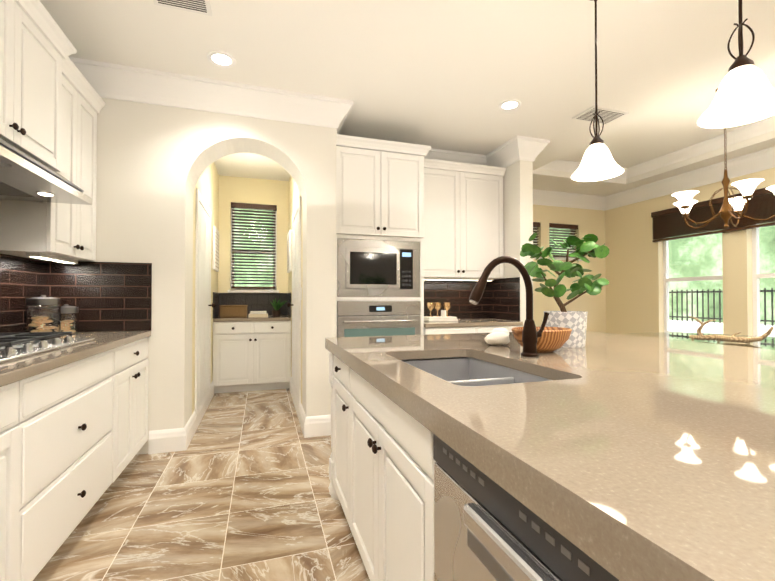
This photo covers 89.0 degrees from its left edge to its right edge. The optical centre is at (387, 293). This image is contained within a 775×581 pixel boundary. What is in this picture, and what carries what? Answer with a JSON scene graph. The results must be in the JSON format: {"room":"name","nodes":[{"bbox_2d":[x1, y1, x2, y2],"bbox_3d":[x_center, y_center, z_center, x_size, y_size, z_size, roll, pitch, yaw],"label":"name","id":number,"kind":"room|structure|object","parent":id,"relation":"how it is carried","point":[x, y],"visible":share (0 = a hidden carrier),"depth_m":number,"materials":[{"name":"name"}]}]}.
{"room":"kitchen","nodes":[
{"label":"kitchen","id":0,"kind":"room"},
{"bbox_2d":[41,98,335,454],"bbox_3d":[-1.589,-0.215,3.202,2.300,2.820,0.350,0,-1,-18],"label":"wall","id":1,"kind":"structure","parent":0,"point":[154,162],"depth_m":3.02,"materials":[{"name":"paint"}]},
{"bbox_2d":[69,57,352,132],"bbox_3d":[-1.283,-1.527,3.067,2.052,0.200,0.122,0,-1,-18],"label":"crown molding","id":2,"kind":"structure","parent":1,"relation":"attached to","point":[128,83],"depth_m":3.04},
{"bbox_2d":[290,377,307,437],"bbox_3d":[-0.956,1.122,4.135,0.019,0.168,1.814,0,-1,-18],"label":"baseboard","id":3,"kind":"structure","parent":1,"relation":"attached to","point":[303,420],"depth_m":3.59,"materials":[{"name":"white wood"}]},
{"bbox_2d":[33,388,369,580],"bbox_3d":[1.921,1.227,2.544,12.500,0.080,11.100,0,-1,-18],"label":"floor","id":4,"kind":"structure","parent":0,"point":[237,489],"depth_m":2.12,"materials":[{"name":"tile"}]},
{"bbox_2d":[0,379,27,580],"bbox_3d":[-1.457,0.731,0.824,0.665,0.872,0.959,0,-1,-18],"label":"base cabinet","id":5,"kind":"object","parent":4,"relation":"on","point":[14,399],"depth_m":1.35,"materials":[{"name":"white wood"}]},
{"bbox_2d":[28,347,119,580],"bbox_3d":[-1.741,0.741,1.714,0.665,0.872,1.028,0,-1,-18],"label":"base cabinet","id":6,"kind":"object","parent":4,"relation":"on","point":[73,429],"depth_m":1.73,"materials":[{"name":"white wood"}]},
{"bbox_2d":[0,331,150,386],"bbox_3d":[-1.415,0.271,0.728,0.676,0.040,4.442,0,-1,-18],"label":"countertop","id":7,"kind":"structure","parent":6,"relation":"on","point":[17,370],"depth_m":1.73,"materials":[{"name":"beige stone"}]},
{"bbox_2d":[25,295,60,336],"bbox_3d":[-2.154,0.140,2.467,0.170,0.262,0.170,0,-1,-18],"label":"glass jar","id":8,"kind":"object","parent":7,"relation":"on","point":[42,313],"visible":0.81,"depth_m":2.40,"materials":[{"name":"clear glass"}]},
{"bbox_2d":[0,332,94,362],"bbox_3d":[-1.807,0.236,1.781,0.515,0.053,0.915,0,-1,-18],"label":"cooktop","id":9,"kind":"object","parent":7,"relation":"in","point":[13,346],"visible":1,"depth_m":1.89,"materials":[{"name":"silver metal"}]},
{"bbox_2d":[61,304,78,334],"bbox_3d":[-2.176,0.173,2.669,0.140,0.202,0.140,0,-1,-18],"label":"glass jar","id":10,"kind":"object","parent":7,"relation":"on","point":[69,318],"visible":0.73,"depth_m":2.63,"materials":[{"name":"clear glass"}]},
{"bbox_2d":[120,339,148,473],"bbox_3d":[-1.989,0.751,2.494,0.665,0.872,0.728,0,-1,-18],"label":"base cabinet","id":11,"kind":"object","parent":4,"relation":"on","point":[134,362],"depth_m":2.59,"materials":[{"name":"white wood"}]},
{"bbox_2d":[213,315,290,392],"bbox_3d":[-1.744,0.761,5.130,0.914,0.914,0.642,0,-1,-18],"label":"pantry cabinet","id":12,"kind":"object","parent":4,"relation":"on","point":[251,353],"visible":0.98,"depth_m":4.86,"materials":[{"name":"white wood"}]},
{"bbox_2d":[219,305,247,317],"bbox_3d":[-1.982,0.225,5.092,0.330,0.155,0.210,0,-1,-18],"label":"basket","id":13,"kind":"object","parent":12,"relation":"on","point":[233,310],"visible":1,"depth_m":5.00,"materials":[{"name":"brown wicker"}]},
{"bbox_2d":[248,311,267,316],"bbox_3d":[-1.681,0.266,5.135,0.240,0.075,0.180,0,-1,-18],"label":"stacked boxes","id":14,"kind":"object","parent":12,"relation":"on","point":[258,314],"visible":1,"depth_m":5.05,"materials":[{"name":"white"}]},
{"bbox_2d":[270,298,287,315],"bbox_3d":[-1.472,0.184,5.336,0.227,0.244,0.194,0,-1,-18],"label":"fern plant","id":15,"kind":"object","parent":12,"relation":"on","point":[277,306],"visible":1,"depth_m":5.29,"materials":[{"name":"green plant"}]},
{"bbox_2d":[336,134,430,336],"bbox_3d":[-0.149,-0.102,3.924,0.977,2.610,0.675,0,-1,-18],"label":"tall cabinet","id":16,"kind":"object","parent":4,"relation":"on","point":[379,189],"visible":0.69,"depth_m":3.66,"materials":[{"name":"white wood"}]},
{"bbox_2d":[337,238,419,296],"bbox_3d":[-0.130,-0.230,3.866,0.801,0.530,0.430,0,-1,-18],"label":"microwave","id":17,"kind":"object","parent":16,"relation":"in","point":[374,268],"visible":0.98,"depth_m":3.66,"materials":[{"name":"silver metal"}]},
{"bbox_2d":[337,301,420,336],"bbox_3d":[-0.137,0.435,3.881,0.801,0.725,0.581,0,-1,-18],"label":"wall oven","id":18,"kind":"object","parent":16,"relation":"in","point":[372,318],"visible":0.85,"depth_m":3.64,"materials":[{"name":"silver metal"}]},
{"bbox_2d":[424,319,522,334],"bbox_3d":[0.793,0.750,4.218,1.096,0.914,0.666,0,-1,-18],"label":"base cabinet","id":19,"kind":"object","parent":4,"relation":"on","point":[461,326],"visible":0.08,"depth_m":3.94,"materials":[{"name":"white wood"}]},
{"bbox_2d":[424,316,457,321],"bbox_3d":[0.552,0.270,4.219,0.340,0.045,0.220,0,-1,-18],"label":"decorative tray","id":20,"kind":"object","parent":19,"relation":"on","point":[435,319],"visible":0.83,"depth_m":4.12,"materials":[{"name":"white ceramic"}]},
{"bbox_2d":[427,303,433,316],"bbox_3d":[0.460,0.171,4.212,0.080,0.150,0.079,0,-1,-18],"label":"goblet","id":21,"kind":"object","parent":20,"relation":"on","point":[430,306],"visible":0.98,"depth_m":4.18,"materials":[{"name":"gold metal"}]},
{"bbox_2d":[434,302,440,316],"bbox_3d":[0.540,0.172,4.258,0.080,0.150,0.079,0,-1,-18],"label":"goblet","id":22,"kind":"object","parent":20,"relation":"on","point":[437,306],"visible":0.96,"depth_m":4.23,"materials":[{"name":"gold metal"}]},
{"bbox_2d":[441,310,445,316],"bbox_3d":[0.596,0.207,4.181,0.053,0.078,0.054,0,-1,-18],"label":"candle","id":23,"kind":"object","parent":20,"relation":"on","point":[443,313],"visible":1,"depth_m":4.16,"materials":[{"name":"wax"}]},
{"bbox_2d":[443,302,450,316],"bbox_3d":[0.644,0.172,4.260,0.080,0.150,0.079,0,-1,-18],"label":"goblet","id":24,"kind":"object","parent":20,"relation":"on","point":[447,305],"visible":0.9,"depth_m":4.23,"materials":[{"name":"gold metal"}]},
{"bbox_2d":[325,343,668,580],"bbox_3d":[1.005,0.734,1.224,1.950,0.875,3.130,0,-1,-18],"label":"kitchen island","id":25,"kind":"object","parent":4,"relation":"on","point":[381,462],"depth_m":1.18,"materials":[{"name":"white wood"}]},
{"bbox_2d":[433,434,619,580],"bbox_3d":[0.469,0.679,0.724,0.625,0.763,0.594,0,-1,-18],"label":"dishwasher","id":26,"kind":"object","parent":25,"relation":"in","point":[486,528],"visible":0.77,"depth_m":0.68,"materials":[{"name":"silver metal"}]},
{"bbox_2d":[325,331,774,580],"bbox_3d":[1.012,0.277,1.232,1.935,0.040,3.130,0,-1,-18],"label":"island countertop","id":27,"kind":"structure","parent":25,"relation":"on","point":[665,447],"depth_m":0.73,"materials":[{"name":"beige stone"}]},
{"bbox_2d":[401,357,551,385],"bbox_3d":[0.297,0.403,1.491,0.494,0.200,0.804,0,-1,-18],"label":"sink","id":28,"kind":"object","parent":27,"relation":"in","point":[465,371],"visible":0.12,"depth_m":1.83,"materials":[{"name":"silver metal"}]},
{"bbox_2d":[484,328,509,345],"bbox_3d":[0.572,0.224,2.038,0.152,0.090,0.108,0,-1,-18],"label":"linen towel","id":29,"kind":"object","parent":27,"relation":"on","point":[498,336],"visible":1,"depth_m":2.00,"materials":[{"name":"white fabric"}]},
{"bbox_2d":[469,256,548,356],"bbox_3d":[0.511,0.053,1.637,0.382,0.418,0.074,0,-1,-18],"label":"faucet","id":30,"kind":"object","parent":27,"relation":"on","point":[531,334],"visible":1,"depth_m":1.64,"materials":[{"name":"black metal"}]},
{"bbox_2d":[511,327,571,352],"bbox_3d":[0.703,0.211,1.801,0.280,0.105,0.222,0,-1,-18],"label":"bowl","id":31,"kind":"object","parent":27,"relation":"on","point":[551,339],"visible":0.83,"depth_m":1.72,"materials":[{"name":"brown wood"}]},
{"bbox_2d":[520,233,608,347],"bbox_3d":[0.888,-0.022,2.011,0.458,0.577,0.268,0,-1,-18],"label":"potted plant","id":32,"kind":"object","parent":27,"relation":"on","point":[575,322],"visible":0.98,"depth_m":1.97,"materials":[{"name":"green plant"}]},
{"bbox_2d":[623,332,774,349],"bbox_3d":[3.010,0.809,3.578,1.560,0.780,1.560,0,-1,-18],"label":"dining table","id":33,"kind":"object","parent":4,"relation":"on","point":[767,343],"visible":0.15,"depth_m":3.70,"materials":[{"name":"clear glass"}]},
{"bbox_2d":[689,316,773,343],"bbox_3d":[2.912,0.306,3.362,0.545,0.218,0.074,-1,-1,41],"label":"driftwood","id":34,"kind":"object","parent":33,"relation":"on","point":[718,338],"visible":1,"depth_m":3.37,"materials":[{"name":"beige wood"}]},
{"bbox_2d":[192,162,218,413],"bbox_3d":[-2.540,-0.203,4.263,1.130,2.820,2.250,0,-1,-18],"label":"wall","id":35,"kind":"structure","parent":0,"point":[207,185],"depth_m":4.41,"materials":[{"name":"paint"}]},
{"bbox_2d":[182,381,213,450],"bbox_3d":[-1.815,1.119,3.862,0.019,0.168,1.814,0,-1,-18],"label":"baseboard","id":36,"kind":"structure","parent":35,"relation":"attached to","point":[190,428],"depth_m":3.41,"materials":[{"name":"white wood"}]},
{"bbox_2d":[195,188,210,415],"bbox_3d":[-1.842,0.136,3.957,0.018,2.135,0.980,0,-1,-18],"label":"door frame","id":37,"kind":"structure","parent":35,"relation":"attached to","point":[200,199],"depth_m":3.52,"materials":[{"name":"white wood"}]},
{"bbox_2d":[198,202,215,407],"bbox_3d":[-1.810,0.176,3.966,0.082,2.035,0.800,0,-1,-18],"label":"door","id":38,"kind":"structure","parent":35,"relation":"in","point":[204,305],"depth_m":3.90,"materials":[{"name":"white wood"}]},
{"bbox_2d":[212,226,218,271],"bbox_3d":[-2.129,-0.545,4.897,0.032,0.520,0.440,0,-1,-18],"label":"picture frame","id":39,"kind":"object","parent":35,"relation":"attached to","point":[215,265],"visible":1,"depth_m":4.72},
{"bbox_2d":[218,175,288,316],"bbox_3d":[-1.875,-0.187,5.551,0.920,2.820,0.200,0,-1,-18],"label":"wall","id":40,"kind":"structure","parent":0,"point":[252,190],"depth_m":5.45,"materials":[{"name":"paint"}]},
{"bbox_2d":[227,208,278,292],"bbox_3d":[-1.864,-0.630,5.507,0.670,1.235,0.180,0,-1,-18],"label":"window","id":41,"kind":"structure","parent":40,"relation":"in","point":[248,290],"depth_m":5.51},
{"bbox_2d":[231,202,276,288],"bbox_3d":[-1.863,-0.660,5.503,0.602,1.175,0.071,0,-1,-18],"label":"window blind","id":42,"kind":"object","parent":41,"relation":"attached to","point":[251,207],"visible":1,"depth_m":5.50,"materials":[{"name":"brown wood"}]},
{"bbox_2d":[288,175,302,403],"bbox_3d":[0.018,-0.193,5.077,2.400,2.820,2.250,0,-1,-18],"label":"wall","id":43,"kind":"structure","parent":0,"point":[294,193],"depth_m":4.60,"materials":[{"name":"paint"}]},
{"bbox_2d":[287,230,291,272],"bbox_3d":[-1.287,-0.542,5.165,0.032,0.520,0.440,0,-1,-18],"label":"picture frame","id":44,"kind":"object","parent":43,"relation":"attached to","point":[289,252],"visible":0.98,"depth_m":4.96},
{"bbox_2d":[287,210,298,397],"bbox_3d":[-1.014,0.179,4.220,0.082,2.035,0.800,0,-1,-18],"label":"door","id":45,"kind":"structure","parent":43,"relation":"in","point":[295,290],"depth_m":4.25,"materials":[{"name":"white wood"}]},
{"bbox_2d":[292,196,300,406],"bbox_3d":[-0.982,0.140,4.230,0.018,2.135,0.980,0,-1,-18],"label":"door frame","id":46,"kind":"structure","parent":43,"relation":"attached to","point":[298,206],"depth_m":3.77,"materials":[{"name":"white wood"}]},
{"bbox_2d":[39,0,774,195],"bbox_3d":[1.545,-1.793,1.700,7.350,0.300,9.650,0,-1,-18],"label":"ceiling","id":47,"kind":"structure","parent":0,"point":[450,75],"depth_m":2.76,"materials":[{"name":"paint"}]},
{"bbox_2d":[153,0,211,15],"bbox_3d":[-1.139,-1.630,2.170,0.300,0.012,0.200,0,-1,-18],"label":"ceiling vent","id":48,"kind":"object","parent":47,"relation":"in","point":[203,7],"visible":1,"depth_m":2.22,"materials":[{"name":"white metal"}]},
{"bbox_2d":[207,51,235,67],"bbox_3d":[-1.154,-1.628,2.743,0.190,0.006,0.190,0,-1,-18],"label":"recessed light","id":49,"kind":"object","parent":47,"relation":"in","point":[221,59],"visible":1,"depth_m":2.74,"materials":[{"name":"beige"}]},
{"bbox_2d":[498,99,520,110],"bbox_3d":[1.053,-1.620,3.393,0.190,0.006,0.190,0,-1,-18],"label":"recessed light","id":50,"kind":"object","parent":47,"relation":"in","point":[509,105],"visible":1,"depth_m":3.39,"materials":[{"name":"beige"}]},
{"bbox_2d":[541,159,624,178],"bbox_3d":[2.688,-1.736,5.460,1.530,0.124,0.076,0,-1,-18],"label":"crown molding","id":51,"kind":"structure","parent":47,"relation":"attached to","point":[559,165],"depth_m":5.37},
{"bbox_2d":[571,0,623,180],"bbox_3d":[1.121,-1.138,2.118,0.253,1.000,0.253,0,-1,-18],"label":"pendant light","id":52,"kind":"object","parent":47,"relation":"hanging from","point":[598,162],"visible":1,"depth_m":2.11,"materials":[{"name":"white glass"}]},
{"bbox_2d":[572,106,628,124],"bbox_3d":[1.928,-1.613,3.577,0.400,0.012,0.250,0,-1,-18],"label":"ceiling vent","id":53,"kind":"object","parent":47,"relation":"in","point":[608,115],"visible":0.96,"depth_m":3.56,"materials":[{"name":"white metal"}]},
{"bbox_2d":[625,116,774,178],"bbox_3d":[4.053,-1.756,3.835,0.076,0.124,4.000,0,-1,-18],"label":"crown molding","id":54,"kind":"structure","parent":47,"relation":"attached to","point":[767,125],"depth_m":4.69,"materials":[{"name":"beige paint"}]},
{"bbox_2d":[672,88,774,228],"bbox_3d":[2.985,-1.199,3.523,0.871,1.245,0.841,0,-1,-18],"label":"chandelier","id":55,"kind":"object","parent":47,"relation":"hanging from","point":[686,202],"visible":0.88,"depth_m":3.47,"materials":[{"name":"white glass"}]},
{"bbox_2d":[697,0,774,127],"bbox_3d":[1.270,-1.146,1.420,0.253,1.000,0.253,0,-1,-18],"label":"pendant light","id":56,"kind":"object","parent":47,"relation":"hanging from","point":[745,94],"visible":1,"depth_m":1.41,"materials":[{"name":"white glass"}]},
{"bbox_2d":[424,148,484,164],"bbox_3d":[0.294,-1.511,4.375,1.990,0.200,0.122,0,-1,-18],"label":"crown molding","id":57,"kind":"structure","parent":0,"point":[438,154],"depth_m":4.49,"materials":[{"name":"white wood"}]},
{"bbox_2d":[498,160,532,326],"bbox_3d":[1.387,-0.200,4.470,0.160,2.820,0.601,0,-1,-18],"label":"wall","id":58,"kind":"structure","parent":0,"point":[517,204],"depth_m":4.21,"materials":[{"name":"paint"}]},
{"bbox_2d":[485,135,532,167],"bbox_3d":[1.300,-1.512,4.309,0.132,0.200,0.562,0,-1,-18],"label":"crown molding","id":59,"kind":"structure","parent":58,"relation":"attached to","point":[517,148],"depth_m":4.21,"materials":[{"name":"white wood"}]},
{"bbox_2d":[529,138,549,168],"bbox_3d":[1.405,-1.505,4.893,0.122,0.200,1.612,0,-1,-18],"label":"crown molding","id":60,"kind":"structure","parent":58,"relation":"attached to","point":[538,144],"depth_m":4.15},
{"bbox_2d":[533,205,605,332],"bbox_3d":[2.414,-0.178,6.286,2.900,2.820,0.200,0,-1,-18],"label":"wall","id":61,"kind":"structure","parent":0,"point":[588,221],"depth_m":6.40,"materials":[{"name":"paint"}]},
{"bbox_2d":[533,227,541,258],"bbox_3d":[2.115,-0.828,6.146,0.640,0.585,0.180,0,-1,-18],"label":"window","id":62,"kind":"structure","parent":61,"relation":"in","point":[536,243],"depth_m":6.26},
{"bbox_2d":[533,222,539,244],"bbox_3d":[2.116,-0.858,6.142,0.572,0.525,0.071,0,-1,-18],"label":"window blind","id":63,"kind":"object","parent":62,"relation":"attached to","point":[536,224],"visible":0.12,"depth_m":6.19,"materials":[{"name":"brown wood"}]},
{"bbox_2d":[548,230,581,260],"bbox_3d":[2.820,-0.825,6.371,0.640,0.585,0.180,0,-1,-18],"label":"window","id":64,"kind":"structure","parent":61,"relation":"in","point":[563,258],"depth_m":6.37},
{"bbox_2d":[549,223,577,257],"bbox_3d":[2.821,-0.855,6.367,0.572,0.525,0.071,0,-1,-18],"label":"window blind","id":65,"kind":"object","parent":64,"relation":"attached to","point":[556,227],"visible":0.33,"depth_m":6.35,"materials":[{"name":"brown wood"}]},
{"bbox_2d":[533,189,604,209],"bbox_3d":[2.296,-1.491,6.095,2.550,0.200,0.122,0,-1,-18],"label":"crown molding","id":66,"kind":"structure","parent":61,"relation":"attached to","point":[540,197],"depth_m":6.27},
{"bbox_2d":[605,167,774,335],"bbox_3d":[5.043,-0.224,2.479,0.200,2.820,8.650,0,-1,-18],"label":"wall","id":67,"kind":"structure","parent":0,"point":[634,278],"depth_m":5.82,"materials":[{"name":"paint"}]},
{"bbox_2d":[601,146,774,210],"bbox_3d":[4.890,-1.534,2.446,0.122,0.200,8.650,0,-1,-18],"label":"crown molding","id":68,"kind":"structure","parent":67,"relation":"attached to","point":[764,159],"depth_m":5.14,"materials":[{"name":"white wood"}]},
{"bbox_2d":[663,231,722,333],"bbox_3d":[4.088,-0.268,5.314,0.180,1.765,0.890,0,-1,-18],"label":"window","id":69,"kind":"structure","parent":67,"relation":"in","point":[667,279],"depth_m":5.56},
{"bbox_2d":[651,187,774,241],"bbox_3d":[4.168,-0.971,4.776,0.071,0.430,2.020,0,-1,-18],"label":"window blind","id":70,"kind":"object","parent":67,"relation":"attached to","point":[669,223],"visible":0.81,"depth_m":4.99,"materials":[{"name":"brown wood"}]},
{"bbox_2d":[752,224,774,336],"bbox_3d":[4.419,-0.280,4.276,0.180,1.765,0.890,0,-1,-18],"label":"window","id":71,"kind":"structure","parent":67,"relation":"in","point":[756,277],"depth_m":4.65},
{"bbox_3d":[-1.488,-0.260,-0.544,0.220,2.820,6.850,0,-1,-18],"label":"wall","id":72,"kind":"structure","parent":0,"visible":0},
{"bbox_2d":[0,254,43,332],"bbox_3d":[-1.743,-0.143,0.633,0.008,0.785,4.450,0,-1,-18],"label":"tile backsplash","id":73,"kind":"structure","parent":72,"relation":"attached to","point":[21,278],"depth_m":2.48,"materials":[{"name":"tile"}]},
{"bbox_2d":[0,0,67,175],"bbox_3d":[-1.900,-1.067,1.766,0.370,0.740,0.913,0,-1,-18],"label":"upper cabinet","id":74,"kind":"object","parent":72,"relation":"attached to","point":[52,103],"depth_m":1.98,"materials":[{"name":"white wood"}]},
{"bbox_2d":[0,138,91,204],"bbox_3d":[-1.829,-0.605,1.784,0.521,0.178,0.911,0,-1,-18],"label":"range hood","id":75,"kind":"object","parent":74,"relation":"attached to","point":[24,176],"visible":1,"depth_m":1.89,"materials":[{"name":"silver metal"}]},
{"bbox_2d":[0,64,99,263],"bbox_3d":[-2.161,-0.813,2.501,0.320,1.160,0.647,0,-1,-18],"label":"upper cabinet","id":76,"kind":"object","parent":72,"relation":"attached to","point":[44,231],"depth_m":2.49,"materials":[{"name":"white wood"}]},
{"bbox_2d":[44,261,151,331],"bbox_3d":[-2.079,0.023,2.855,0.655,0.505,0.008,0,-1,-18],"label":"tile backsplash","id":77,"kind":"structure","parent":72,"relation":"attached to","point":[108,296],"depth_m":2.86,"materials":[{"name":"tile"}]},
{"bbox_2d":[213,292,219,317],"bbox_3d":[-2.186,0.144,5.022,0.008,0.315,0.590,0,-1,-18],"label":"tile backsplash","id":78,"kind":"structure","parent":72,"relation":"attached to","point":[216,296],"depth_m":5.06,"materials":[{"name":"tile"}]},
{"bbox_2d":[220,293,287,315],"bbox_3d":[-1.843,0.149,5.447,0.920,0.315,0.008,0,-1,-18],"label":"tile backsplash","id":79,"kind":"structure","parent":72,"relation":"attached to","point":[255,301],"depth_m":5.45,"materials":[{"name":"tile"}]},
{"bbox_2d":[288,293,290,316],"bbox_3d":[-1.317,0.147,5.299,0.008,0.315,0.590,0,-1,-18],"label":"tile backsplash","id":80,"kind":"structure","parent":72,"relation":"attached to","point":[289,294],"depth_m":5.23,"materials":[{"name":"tile"}]},
{"bbox_2d":[424,280,487,318],"bbox_3d":[0.697,0.063,4.544,1.108,0.465,0.008,0,-1,-18],"label":"tile backsplash","id":81,"kind":"structure","parent":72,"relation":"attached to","point":[457,293],"depth_m":4.57,"materials":[{"name":"tile"}]},
{"bbox_2d":[424,158,505,280],"bbox_3d":[0.746,-0.774,4.385,1.096,1.254,0.355,0,-1,-18],"label":"upper cabinet","id":82,"kind":"object","parent":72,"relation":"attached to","point":[463,222],"visible":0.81,"depth_m":4.27,"materials":[{"name":"white wood"}]},
{"bbox_2d":[488,277,519,320],"bbox_3d":[1.312,0.062,4.426,0.008,0.465,0.550,0,-1,-18],"label":"tile backsplash","id":83,"kind":"structure","parent":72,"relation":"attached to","point":[503,294],"depth_m":4.42,"materials":[{"name":"tile"}]},
{"label":"outside","id":84,"kind":"structure","parent":0,"visible":0},
{"bbox_3d":[3.140,1.655,6.128,70.000,0.150,70.000,0,-1,-18],"label":"ground","id":85,"kind":"structure","parent":84,"visible":0},
{"bbox_2d":[669,288,774,336],"bbox_3d":[8.130,0.794,5.628,0.600,1.860,22.000,0,-1,-18],"label":"fence","id":86,"kind":"object","parent":85,"relation":"on","point":[685,326],"depth_m":8.75,"materials":[{"name":"metal"}]},
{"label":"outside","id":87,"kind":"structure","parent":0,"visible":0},
{"bbox_2d":[234,209,774,324],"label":"window","id":88,"kind":"structure","parent":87,"point":[713,261],"depth_m":14.04,"materials":[{"name":"glass"}]}
]}

